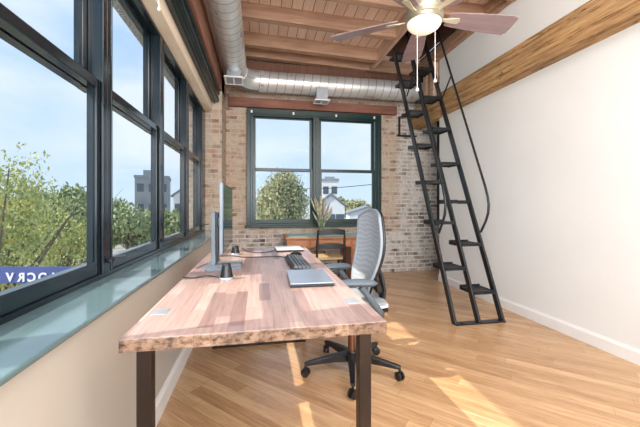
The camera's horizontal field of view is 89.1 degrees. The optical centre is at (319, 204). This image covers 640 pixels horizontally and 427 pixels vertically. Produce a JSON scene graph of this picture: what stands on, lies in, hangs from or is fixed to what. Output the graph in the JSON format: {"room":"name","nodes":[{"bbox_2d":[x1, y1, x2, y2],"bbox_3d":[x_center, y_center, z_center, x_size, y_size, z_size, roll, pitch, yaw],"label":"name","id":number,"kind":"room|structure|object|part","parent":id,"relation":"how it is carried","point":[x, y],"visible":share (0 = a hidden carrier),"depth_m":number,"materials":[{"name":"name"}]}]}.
{"room":"home office","nodes":[
{"label":"home office","id":0,"kind":"room"},
{"bbox_2d":[0,239,210,426],"bbox_3d":[-0.890,0.738,0.597,0.470,0.764,7.700,0,0,-11],"label":"wall","id":1,"kind":"structure","parent":0,"point":[84,381],"depth_m":1.06,"materials":[{"name":"beige paint"}]},
{"bbox_2d":[0,0,126,324],"bbox_3d":[-0.960,-0.475,1.138,0.191,1.630,0.921,0,0,-11],"label":"window","id":2,"kind":"structure","parent":1,"relation":"in","point":[87,72],"depth_m":1.46,"materials":[{"name":"metal"}]},
{"bbox_3d":[-1.021,-0.888,1.109,0.040,0.707,0.809,0,0,-11],"label":"sash","id":3,"kind":"part","parent":2,"relation":"part of","materials":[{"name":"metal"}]},
{"bbox_2d":[0,230,210,386],"bbox_3d":[-0.771,0.348,0.669,0.280,0.016,7.600,0,0,-11],"label":"sill","id":4,"kind":"structure","parent":1,"relation":"on","point":[25,339],"depth_m":1.03,"materials":[{"name":"teal paint"}]},
{"bbox_2d":[82,0,173,275],"bbox_3d":[-1.123,-0.475,2.008,0.191,1.630,0.921,0,0,-11],"label":"window","id":5,"kind":"structure","parent":1,"relation":"in","point":[150,120],"depth_m":2.17,"materials":[{"name":"metal"}]},
{"bbox_3d":[-1.184,-0.888,1.978,0.040,0.707,0.809,0,0,-11],"label":"sash","id":6,"kind":"part","parent":5,"relation":"part of","materials":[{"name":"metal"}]},
{"bbox_3d":[-1.132,-0.130,1.988,0.042,0.900,0.809,0,0,-11],"label":"sash","id":7,"kind":"part","parent":5,"relation":"part of","materials":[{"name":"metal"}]},
{"bbox_2d":[146,37,195,249],"bbox_3d":[-1.286,-0.475,2.878,0.191,1.630,0.921,0,0,-11],"label":"window","id":8,"kind":"structure","parent":1,"relation":"in","point":[169,63],"depth_m":3.19,"materials":[{"name":"metal"}]},
{"bbox_3d":[-1.347,-0.888,2.848,0.040,0.707,0.809,0,0,-11],"label":"sash","id":9,"kind":"part","parent":8,"relation":"part of","materials":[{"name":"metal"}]},
{"bbox_3d":[-1.295,-0.130,2.858,0.042,0.900,0.809,0,0,-11],"label":"sash","id":10,"kind":"part","parent":8,"relation":"part of","materials":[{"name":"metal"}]},
{"bbox_2d":[155,348,192,426],"bbox_3d":[-0.658,1.065,0.691,0.020,0.110,7.600,0,0,-11],"label":"baseboard","id":11,"kind":"structure","parent":1,"relation":"attached to","point":[163,397],"depth_m":1.90,"materials":[{"name":"white paint"}]},
{"bbox_2d":[176,80,208,237],"bbox_3d":[-1.466,-0.525,3.841,0.191,1.730,1.110,0,0,-11],"label":"window","id":12,"kind":"structure","parent":1,"relation":"in","point":[195,156],"depth_m":4.11,"materials":[{"name":"metal"}]},
{"bbox_3d":[-1.510,-0.888,3.718,0.040,0.707,0.809,0,0,-11],"label":"sash","id":13,"kind":"part","parent":12,"relation":"part of","materials":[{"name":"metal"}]},
{"bbox_3d":[-1.458,-0.130,3.728,0.042,0.900,0.809,0,0,-11],"label":"sash","id":14,"kind":"part","parent":12,"relation":"part of","materials":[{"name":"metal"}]},
{"bbox_2d":[189,0,225,229],"bbox_3d":[-0.963,-0.755,1.066,0.500,3.750,8.650,0,0,-11],"label":"brick wall","id":15,"kind":"structure","parent":0,"point":[215,120],"depth_m":4.41,"materials":[{"name":"beige brick"}]},
{"bbox_2d":[113,0,174,89],"bbox_3d":[-1.052,-1.620,0.617,0.160,0.480,7.600,0,0,-11],"label":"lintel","id":16,"kind":"object","parent":15,"relation":"attached to","point":[116,4],"depth_m":2.51,"materials":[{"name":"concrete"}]},
{"bbox_2d":[141,0,211,110],"bbox_3d":[-0.796,-1.306,0.645,0.103,0.172,7.560,0,0,-11],"label":"blind valance","id":17,"kind":"object","parent":15,"relation":"attached to","point":[158,10],"visible":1,"depth_m":2.61,"materials":[{"name":"white paint"}]},
{"bbox_2d":[165,0,219,103],"bbox_3d":[-0.798,-1.462,0.664,0.275,0.175,7.600,0,0,-11],"label":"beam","id":18,"kind":"structure","parent":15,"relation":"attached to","point":[180,10],"depth_m":2.84,"materials":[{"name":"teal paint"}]},
{"bbox_2d":[188,0,223,93],"bbox_3d":[-0.818,-1.705,0.839,0.300,0.310,7.950,0,0,-11],"label":"lintel beam","id":19,"kind":"structure","parent":15,"relation":"attached to","point":[197,6],"depth_m":3.20,"materials":[{"name":"brown wood"}]},
{"bbox_2d":[206,0,258,91],"bbox_3d":[-0.432,-1.830,1.016,0.470,0.316,7.956,0,0,-11],"label":"ventilation duct","id":20,"kind":"object","parent":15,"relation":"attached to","point":[225,15],"visible":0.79,"depth_m":3.34,"materials":[{"name":"silver metal"}]},
{"bbox_2d":[224,70,243,85],"bbox_3d":[-1.096,-1.675,4.145,0.230,0.217,0.200,0,0,-11],"label":"register","id":21,"kind":"object","parent":20,"relation":"attached to","point":[232,78],"visible":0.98,"depth_m":4.10,"materials":[{"name":"silver metal"}]},
{"bbox_2d":[258,70,422,101],"bbox_3d":[1.541,-1.830,5.274,5.000,0.316,0.316,0,0,-11],"label":"ventilation duct","id":22,"kind":"object","parent":20,"relation":"attached to","point":[269,81],"visible":0.56,"depth_m":4.90,"materials":[{"name":"silver metal"}]},
{"bbox_2d":[313,87,329,104],"bbox_3d":[0.021,-1.643,4.887,0.230,0.195,0.200,0,0,-11],"label":"register","id":23,"kind":"object","parent":22,"relation":"attached to","point":[321,95],"visible":1,"depth_m":4.82,"materials":[{"name":"silver metal"}]},
{"bbox_2d":[226,56,438,273],"bbox_3d":[1.330,-0.755,5.666,5.700,3.750,0.350,0,0,-11],"label":"wall","id":24,"kind":"structure","parent":0,"point":[410,246],"depth_m":5.46,"materials":[{"name":"brick"}]},
{"bbox_2d":[244,108,380,227],"bbox_3d":[-0.068,-0.570,5.257,2.240,1.840,0.240,0,0,-11],"label":"window","id":25,"kind":"structure","parent":24,"relation":"in","point":[314,118],"depth_m":5.21,"materials":[{"name":"green paint"}]},
{"bbox_3d":[-0.594,-0.978,5.215,0.950,0.885,0.040,0,0,-11],"label":"sash","id":26,"kind":"part","parent":25,"relation":"part of","materials":[{"name":"clear glass"}]},
{"bbox_3d":[-0.585,-0.145,5.165,0.950,0.870,0.040,0,0,-11],"label":"sash","id":27,"kind":"part","parent":25,"relation":"part of","materials":[{"name":"clear glass"}]},
{"bbox_3d":[-0.055,0.333,5.188,2.240,0.035,0.100,0,0,-11],"label":"sill","id":28,"kind":"part","parent":25,"relation":"part of","materials":[{"name":"green paint"}]},
{"bbox_3d":[0.438,-0.978,5.408,0.950,0.885,0.040,0,0,-11],"label":"sash","id":29,"kind":"part","parent":25,"relation":"part of","materials":[{"name":"clear glass"}]},
{"bbox_3d":[0.447,-0.145,5.359,0.950,0.870,0.040,0,0,-11],"label":"sash","id":30,"kind":"part","parent":25,"relation":"part of","materials":[{"name":"clear glass"}]},
{"bbox_2d":[228,96,396,115],"bbox_3d":[-0.063,-1.575,5.200,2.730,0.140,0.075,0,0,-11],"label":"lintel","id":31,"kind":"object","parent":24,"relation":"attached to","point":[245,102],"visible":0.95,"depth_m":5.14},
{"bbox_2d":[246,61,422,82],"bbox_3d":[1.275,-2.050,5.417,5.500,0.260,0.119,0,0,-11],"label":"beam","id":32,"kind":"structure","parent":24,"relation":"attached to","point":[275,67],"depth_m":5.11,"materials":[{"name":"brown wood"}]},
{"bbox_2d":[397,117,416,136],"bbox_3d":[1.462,-1.315,5.478,0.350,0.330,0.030,0,0,-11],"label":"wall bracket","id":33,"kind":"object","parent":24,"relation":"attached to","point":[398,135],"visible":1,"depth_m":5.46,"materials":[{"name":"black metal"}]},
{"bbox_2d":[241,0,489,64],"bbox_3d":[1.843,-2.332,1.566,6.200,0.289,8.600,0,0,-11],"label":"ceiling","id":34,"kind":"structure","parent":0,"point":[322,6],"depth_m":4.05,"materials":[{"name":"brown wood"}]},
{"bbox_2d":[243,31,377,62],"bbox_3d":[-0.258,-2.270,4.652,2.245,0.258,0.090,0,0,-11],"label":"joist","id":35,"kind":"object","parent":34,"relation":"attached to","point":[251,39],"visible":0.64,"depth_m":4.64,"materials":[{"name":"brown wood"}]},
{"bbox_2d":[241,1,395,40],"bbox_3d":[-0.134,-2.270,3.993,2.245,0.258,0.090,0,0,-11],"label":"joist","id":36,"kind":"object","parent":34,"relation":"attached to","point":[254,12],"visible":0.62,"depth_m":3.96,"materials":[{"name":"brown wood"}]},
{"bbox_2d":[245,47,414,77],"bbox_3d":[0.108,-2.254,5.077,3.120,0.290,0.090,0,0,-11],"label":"joist","id":37,"kind":"object","parent":34,"relation":"attached to","point":[384,67],"visible":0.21,"depth_m":5.04,"materials":[{"name":"brown wood"}]},
{"bbox_2d":[370,13,407,70],"bbox_3d":[0.955,-2.219,4.411,0.050,0.190,1.520,0,0,-11],"label":"hatch trimmer","id":38,"kind":"object","parent":34,"relation":"attached to","point":[386,46],"visible":0.5,"depth_m":4.42},
{"bbox_2d":[325,0,483,18],"bbox_3d":[0.406,-2.254,3.484,3.120,0.290,0.090,0,0,-11],"label":"joist","id":39,"kind":"object","parent":34,"relation":"attached to","point":[391,5],"visible":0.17,"depth_m":3.57,"materials":[{"name":"brown wood"}]},
{"bbox_2d":[386,22,454,58],"bbox_3d":[1.372,-2.955,4.479,0.835,1.150,1.520,0,0,-11],"label":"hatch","id":40,"kind":"structure","parent":34,"relation":"attached to","point":[432,39],"depth_m":4.94,"materials":[{"name":"brown wood"}]},
{"bbox_2d":[330,0,518,91],"bbox_3d":[0.743,-1.539,2.193,1.248,1.598,1.301,0,0,-11],"label":"ceiling fan","id":41,"kind":"object","parent":34,"relation":"hanging from","point":[423,17],"visible":1,"depth_m":2.22,"materials":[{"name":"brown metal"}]},
{"bbox_3d":[0.326,-1.266,2.375,0.499,0.046,0.164,0,0,25],"label":"blade","id":42,"kind":"part","parent":41,"relation":"part of","materials":[{"name":"brown wood"}]},
{"bbox_3d":[0.405,-1.266,1.889,0.164,0.046,0.499,0,0,43],"label":"blade","id":43,"kind":"part","parent":41,"relation":"part of","materials":[{"name":"brown wood"}]},
{"bbox_3d":[0.764,-1.266,2.600,0.164,0.046,0.499,0,0,7],"label":"blade","id":44,"kind":"part","parent":41,"relation":"part of","materials":[{"name":"wood"}]},
{"bbox_3d":[0.635,-1.000,2.123,0.004,0.470,0.004,0,0,-11],"label":"pull chain","id":45,"kind":"part","parent":41,"relation":"part of","materials":[{"name":"white paint"}]},
{"bbox_3d":[0.700,-1.191,2.186,0.224,0.060,0.224,0,0,-11],"label":"lamp shade","id":46,"kind":"part","parent":41,"relation":"part of","materials":[{"name":"white glass"}]},
{"bbox_3d":[0.891,-1.266,1.813,0.164,0.046,0.499,0,0,-29],"label":"blade","id":47,"kind":"part","parent":41,"relation":"part of","materials":[{"name":"brown wood"}]},
{"bbox_3d":[1.113,-1.266,2.255,0.498,0.046,0.164,0,0,-11],"label":"blade","id":48,"kind":"part","parent":41,"relation":"part of","materials":[{"name":"wood"}]},
{"bbox_2d":[157,270,639,426],"bbox_3d":[1.843,1.170,1.566,6.200,0.100,8.600,0,0,-11],"label":"floor","id":49,"kind":"structure","parent":0,"point":[520,371],"depth_m":2.10,"materials":[{"name":"brown wood"}]},
{"bbox_2d":[119,247,386,426],"bbox_3d":[-0.341,0.744,1.878,0.780,0.751,1.863,0,0,-11],"label":"desk","id":50,"kind":"object","parent":49,"relation":"on","point":[259,306],"visible":0.77,"depth_m":1.11,"materials":[{"name":"brown wood"}]},
{"bbox_3d":[-0.535,0.764,1.000,0.042,0.712,0.042,0,0,-11],"label":"leg","id":51,"kind":"part","parent":50,"relation":"part of","materials":[{"name":"brown metal"}]},
{"bbox_3d":[-0.552,0.370,1.128,0.052,0.002,0.068,0,0,-11],"label":"inlaid plate","id":52,"kind":"part","parent":50,"relation":"part of","materials":[{"name":"silver metal"}]},
{"bbox_2d":[183,275,219,278],"bbox_3d":[-0.599,0.366,1.656,0.192,0.006,0.055,0,0,-3],"label":"cable","id":53,"kind":"object","parent":50,"relation":"on","point":[204,275],"visible":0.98,"depth_m":1.65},
{"bbox_2d":[204,182,242,270],"bbox_3d":[-0.573,0.127,1.948,0.205,0.487,0.570,0,0,-11],"label":"monitor","id":54,"kind":"object","parent":50,"relation":"on","point":[221,221],"visible":1,"depth_m":1.89,"materials":[{"name":"grey plastic"}]},
{"bbox_3d":[-0.632,0.197,1.937,0.025,0.314,0.060,0,0,-11],"label":"stand post","id":55,"kind":"part","parent":54,"relation":"part of","materials":[{"name":"grey metal"}]},
{"bbox_2d":[219,263,233,280],"bbox_3d":[-0.466,0.330,1.622,0.070,0.080,0.070,0,0,-11],"label":"speaker","id":56,"kind":"object","parent":50,"relation":"on","point":[226,274],"visible":1,"depth_m":1.60},
{"bbox_2d":[230,246,239,254],"bbox_3d":[-0.632,0.338,2.425,0.075,0.065,0.075,0,0,-11],"label":"speaker","id":57,"kind":"object","parent":50,"relation":"on","point":[235,249],"visible":1,"depth_m":2.40},
{"bbox_2d":[219,255,284,257],"bbox_3d":[-0.474,0.366,2.308,0.545,0.007,0.075,0,0,7],"label":"cable","id":58,"kind":"object","parent":50,"relation":"on","point":[219,255],"visible":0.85,"depth_m":2.30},
{"bbox_2d":[242,248,274,252],"bbox_3d":[-0.550,0.366,2.616,0.331,0.007,0.166,0,0,27],"label":"cable","id":59,"kind":"object","parent":50,"relation":"on","point":[242,248],"visible":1,"depth_m":2.54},
{"bbox_2d":[274,245,303,251],"bbox_3d":[-0.259,0.359,2.673,0.215,0.021,0.230,0,0,-13],"label":"laptop","id":60,"kind":"object","parent":50,"relation":"on","point":[277,248],"visible":1,"depth_m":2.61,"materials":[{"name":"silver plastic"}]},
{"bbox_2d":[289,252,301,254],"bbox_3d":[-0.174,0.352,2.317,0.109,0.036,0.068,0,0,-41],"label":"computer mouse","id":61,"kind":"object","parent":50,"relation":"on","point":[292,253],"visible":0.61,"depth_m":2.30,"materials":[{"name":"black plastic"}]},
{"bbox_2d":[285,254,312,269],"bbox_3d":[-0.134,0.352,2.007,0.120,0.036,0.454,0,0,-12],"label":"keyboard","id":62,"kind":"object","parent":50,"relation":"on","point":[296,262],"visible":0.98,"depth_m":1.94,"materials":[{"name":"black plastic"}]},
{"bbox_2d":[286,269,333,286],"bbox_3d":[-0.058,0.359,1.612,0.200,0.021,0.310,0,0,-9],"label":"laptop","id":63,"kind":"object","parent":50,"relation":"on","point":[303,277],"visible":1,"depth_m":1.54,"materials":[{"name":"silver plastic"}]},
{"bbox_3d":[0.121,0.370,1.254,0.052,0.002,0.068,0,0,-11],"label":"inlaid plate","id":64,"kind":"part","parent":50,"relation":"part of","materials":[{"name":"silver metal"}]},
{"bbox_3d":[0.151,0.764,1.128,0.042,0.712,0.042,0,0,-11],"label":"leg","id":65,"kind":"part","parent":50,"relation":"part of","materials":[{"name":"brown metal"}]},
{"bbox_2d":[283,233,355,278],"bbox_3d":[0.102,0.781,4.835,1.260,0.677,0.612,0,0,-11],"label":"desk","id":66,"kind":"object","parent":49,"relation":"on","point":[308,240],"visible":0.26,"depth_m":4.59,"materials":[{"name":"brown wood"}]},
{"bbox_3d":[-0.290,0.537,4.484,0.280,0.095,0.022,0,0,-11],"label":"drawer","id":67,"kind":"part","parent":66,"relation":"part of","materials":[{"name":"brown wood"}]},
{"bbox_2d":[310,196,331,229],"bbox_3d":[0.043,0.144,4.922,0.320,0.597,0.219,0,0,-32],"label":"plant","id":68,"kind":"object","parent":66,"relation":"on","point":[320,205],"visible":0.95,"depth_m":4.92,"materials":[{"name":"green plant"}]},
{"bbox_3d":[0.152,0.537,4.567,0.560,0.095,0.022,0,0,-11],"label":"drawer","id":69,"kind":"part","parent":66,"relation":"part of","materials":[{"name":"brown wood"}]},
{"bbox_2d":[313,229,345,277],"bbox_3d":[0.109,0.709,4.310,0.416,0.822,0.427,0,0,-11],"label":"dining chair","id":70,"kind":"object","parent":49,"relation":"on","point":[333,256],"visible":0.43,"depth_m":4.14,"materials":[{"name":"black paint"}]},
{"bbox_3d":[-0.035,0.719,4.106,0.039,0.802,0.069,0,0,-11],"label":"leg","id":71,"kind":"part","parent":70,"relation":"part of","materials":[{"name":"black paint"}]},
{"bbox_3d":[0.103,0.690,4.343,0.400,0.030,0.360,0,0,-11],"label":"seat","id":72,"kind":"part","parent":70,"relation":"part of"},
{"bbox_3d":[0.145,0.342,4.118,0.360,0.087,0.036,0,0,-11],"label":"rail","id":73,"kind":"part","parent":70,"relation":"part of","materials":[{"name":"black metal"}]},
{"bbox_3d":[0.317,0.719,4.172,0.039,0.802,0.069,0,0,-11],"label":"leg","id":74,"kind":"part","parent":70,"relation":"part of","materials":[{"name":"black paint"}]},
{"bbox_2d":[301,209,404,399],"bbox_3d":[0.182,0.572,2.189,0.636,1.096,0.668,0,0,-13],"label":"office chair","id":75,"kind":"object","parent":49,"relation":"on","point":[370,247],"visible":0.71,"depth_m":2.16,"materials":[{"name":"grey fabric"}]},
{"bbox_3d":[0.041,1.016,2.161,0.297,0.061,0.056,0,0,-11],"label":"leg","id":76,"kind":"part","parent":75,"relation":"part of","materials":[{"name":"black plastic"}]},
{"bbox_3d":[0.121,1.016,2.348,0.052,0.061,0.295,0,0,-32],"label":"leg","id":77,"kind":"part","parent":75,"relation":"part of","materials":[{"name":"black plastic"}]},
{"bbox_3d":[0.201,1.016,2.020,0.052,0.061,0.295,0,0,4],"label":"leg","id":78,"kind":"part","parent":75,"relation":"part of","materials":[{"name":"black plastic"}]},
{"bbox_3d":[0.320,0.315,2.217,0.114,0.552,0.477,0,0,-11],"label":"backrest","id":79,"kind":"part","parent":75,"relation":"part of","materials":[{"name":"grey fabric"}]},
{"bbox_3d":[0.195,0.658,2.193,0.470,0.078,0.470,0,0,-11],"label":"seat","id":80,"kind":"part","parent":75,"relation":"part of","materials":[{"name":"grey fabric"}]},
{"bbox_3d":[0.330,1.016,2.332,0.052,0.061,0.295,0,0,40],"label":"leg","id":81,"kind":"part","parent":75,"relation":"part of","materials":[{"name":"black plastic"}]},
{"bbox_3d":[0.379,1.016,2.129,0.295,0.061,0.052,0,0,22],"label":"leg","id":82,"kind":"part","parent":75,"relation":"part of","materials":[{"name":"black plastic"}]},
{"bbox_2d":[389,29,505,325],"bbox_3d":[1.379,-0.752,3.861,0.554,3.766,1.642,0,0,-11],"label":"ladder","id":83,"kind":"object","parent":49,"relation":"on","point":[471,289],"visible":0.91,"depth_m":3.60,"materials":[{"name":"black metal"}]},
{"bbox_3d":[1.159,-1.169,3.812,0.025,2.932,1.138,0,0,-11],"label":"handrail","id":84,"kind":"part","parent":83,"relation":"part of","materials":[{"name":"grey metal"}]},
{"bbox_3d":[1.640,-1.169,3.902,0.025,2.932,1.138,0,0,-11],"label":"handrail","id":85,"kind":"part","parent":83,"relation":"part of","materials":[{"name":"grey metal"}]},
{"bbox_3d":[1.510,1.110,3.088,0.525,0.020,0.075,0,0,-11],"label":"plate","id":86,"kind":"part","parent":83,"relation":"part of","materials":[{"name":"grey metal"}]},
{"bbox_2d":[439,0,639,349],"bbox_3d":[2.525,-0.755,1.134,0.140,3.750,7.500,0,0,-11],"label":"wall","id":87,"kind":"structure","parent":0,"point":[557,147],"depth_m":2.92,"materials":[{"name":"white paint"}]},
{"bbox_2d":[416,0,511,66],"bbox_3d":[2.323,-2.206,1.554,0.099,0.145,8.000,0,0,-11],"label":"beam","id":88,"kind":"structure","parent":87,"relation":"attached to","point":[456,38],"depth_m":4.24,"materials":[{"name":"brown wood"}]},
{"bbox_2d":[411,0,639,129],"bbox_3d":[2.359,-1.430,1.530,0.200,0.300,8.140,0,0,-11],"label":"beam","id":89,"kind":"structure","parent":87,"relation":"attached to","point":[594,21],"depth_m":2.91,"materials":[{"name":"brown wood"}]},
{"bbox_2d":[423,74,429,95],"bbox_3d":[1.672,-1.853,5.064,0.090,0.546,0.100,0,0,-11],"label":"timber post","id":90,"kind":"object","parent":89,"relation":"on","point":[426,80],"visible":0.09,"depth_m":5.02,"materials":[{"name":"brown wood"}]},
{"bbox_2d":[430,61,438,95],"bbox_3d":[1.709,-1.853,4.867,0.090,0.546,0.100,0,0,-11],"label":"timber post","id":91,"kind":"object","parent":89,"relation":"on","point":[435,64],"visible":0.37,"depth_m":4.82,"materials":[{"name":"brown wood"}]},
{"bbox_2d":[438,274,639,365],"bbox_3d":[2.439,1.067,1.169,0.016,0.105,7.400,0,0,-11],"label":"baseboard","id":92,"kind":"structure","parent":87,"relation":"attached to","point":[626,352],"depth_m":2.78,"materials":[{"name":"white paint"}]},
{"label":"outside","id":93,"kind":"structure","parent":0,"visible":0},
{"bbox_2d":[0,214,345,288],"bbox_3d":[-17.475,7.220,93.379,300.000,0.200,310.000,0,0,-11],"label":"ground","id":94,"kind":"structure","parent":93,"point":[119,247],"depth_m":52.01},
{"bbox_2d":[0,142,81,291],"bbox_3d":[-8.309,2.763,8.419,3.525,8.714,3.355,0,0,-11],"label":"street tree","id":95,"kind":"object","parent":94,"relation":"on","point":[13,236],"visible":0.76,"depth_m":8.43,"materials":[{"name":"green plant"}]},
{"bbox_2d":[0,199,81,250],"bbox_3d":[-48.816,2.940,54.527,14.500,8.360,6.300,0,0,-33],"label":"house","id":96,"kind":"structure","parent":94,"relation":"on","point":[15,199],"depth_m":52.29,"materials":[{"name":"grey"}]},
{"bbox_2d":[1,193,86,266],"bbox_3d":[-10.543,3.306,13.271,3.324,7.628,3.692,0,0,-11],"label":"street tree","id":97,"kind":"object","parent":94,"relation":"on","point":[68,258],"visible":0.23,"depth_m":13.46,"materials":[{"name":"green plant"}]},
{"bbox_2d":[8,181,120,265],"bbox_3d":[-25.268,2.317,31.651,9.490,9.606,7.030,0,0,-11],"label":"tree","id":98,"kind":"object","parent":94,"relation":"on","point":[70,195],"visible":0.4,"depth_m":30.66,"materials":[{"name":"green plant"}]},
{"bbox_2d":[113,197,150,248],"bbox_3d":[-11.935,3.299,19.692,3.966,7.641,3.971,0,0,-11],"label":"tree","id":99,"kind":"object","parent":94,"relation":"on","point":[132,228],"visible":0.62,"depth_m":19.23,"materials":[{"name":"green plant"}]},
{"bbox_2d":[134,170,170,240],"bbox_3d":[-24.414,1.066,47.770,4.400,12.108,6.200,0,0,-23],"label":"house","id":100,"kind":"structure","parent":94,"relation":"on","point":[142,182],"depth_m":44.74,"materials":[{"name":"grey"}]},
{"bbox_2d":[147,207,179,236],"bbox_3d":[-12.226,3.623,26.868,4.566,6.994,3.771,0,0,-11],"label":"tree","id":101,"kind":"object","parent":94,"relation":"on","point":[171,219],"visible":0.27,"depth_m":25.79,"materials":[{"name":"green plant"}]},
{"bbox_2d":[171,189,179,223],"bbox_3d":[-14.407,2.379,36.889,3.700,9.482,6.300,0,0,-16],"label":"house","id":102,"kind":"structure","parent":94,"relation":"on","point":[176,196],"depth_m":33.64,"materials":[{"name":"white"}]},
{"bbox_2d":[256,167,309,219],"bbox_3d":[-2.452,2.289,21.936,3.911,9.662,3.831,0,0,-16],"label":"tree","id":103,"kind":"object","parent":94,"relation":"on","point":[276,200],"visible":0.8,"depth_m":21.18,"materials":[{"name":"green plant"}]},
{"bbox_2d":[322,177,338,198],"bbox_3d":[1.477,1.413,50.000,2.700,11.415,4.200,0,0,0],"label":"house","id":104,"kind":"structure","parent":94,"relation":"on","point":[328,182],"depth_m":48.01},
{"bbox_2d":[322,193,346,218],"bbox_3d":[1.083,2.949,35.000,3.200,8.342,6.300,0,0,0],"label":"house","id":105,"kind":"structure","parent":94,"relation":"on","point":[338,207],"depth_m":32.00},
{"bbox_2d":[343,198,371,216],"bbox_3d":[6.705,2.882,59.638,8.618,8.475,7.049,0,0,33],"label":"tree","id":106,"kind":"object","parent":94,"relation":"on","point":[352,204],"visible":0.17,"depth_m":58.42,"materials":[{"name":"green plant"}]},
{"bbox_2d":[345,206,371,218],"bbox_3d":[6.332,3.617,45.000,5.500,7.006,6.300,0,0,0],"label":"house","id":107,"kind":"structure","parent":94,"relation":"on","point":[353,213],"depth_m":42.02,"materials":[{"name":"white"}]},
{"bbox_3d":[6.923,2.452,30.000,1.200,9.335,0.190,0,0,-11],"label":"utility pole","id":108,"kind":"object","parent":94,"relation":"on","visible":0},
{"bbox_2d":[307,184,371,188],"bbox_3d":[2.540,-1.846,30.000,8.775,0.798,0.052,0,0,0],"label":"overhead wire","id":109,"kind":"object","parent":108,"relation":"attached to","point":[368,184],"visible":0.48,"depth_m":29.98,"materials":[{"name":"black metal"}]},
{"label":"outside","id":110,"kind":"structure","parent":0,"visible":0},
{"bbox_2d":[0,267,71,282],"bbox_3d":[-4.860,1.161,5.404,1.650,0.270,0.032,0,0,0],"label":"banner","id":111,"kind":"object","parent":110,"point":[7,274],"visible":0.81,"depth_m":5.40,"materials":[{"name":"blue fabric"}]}
]}

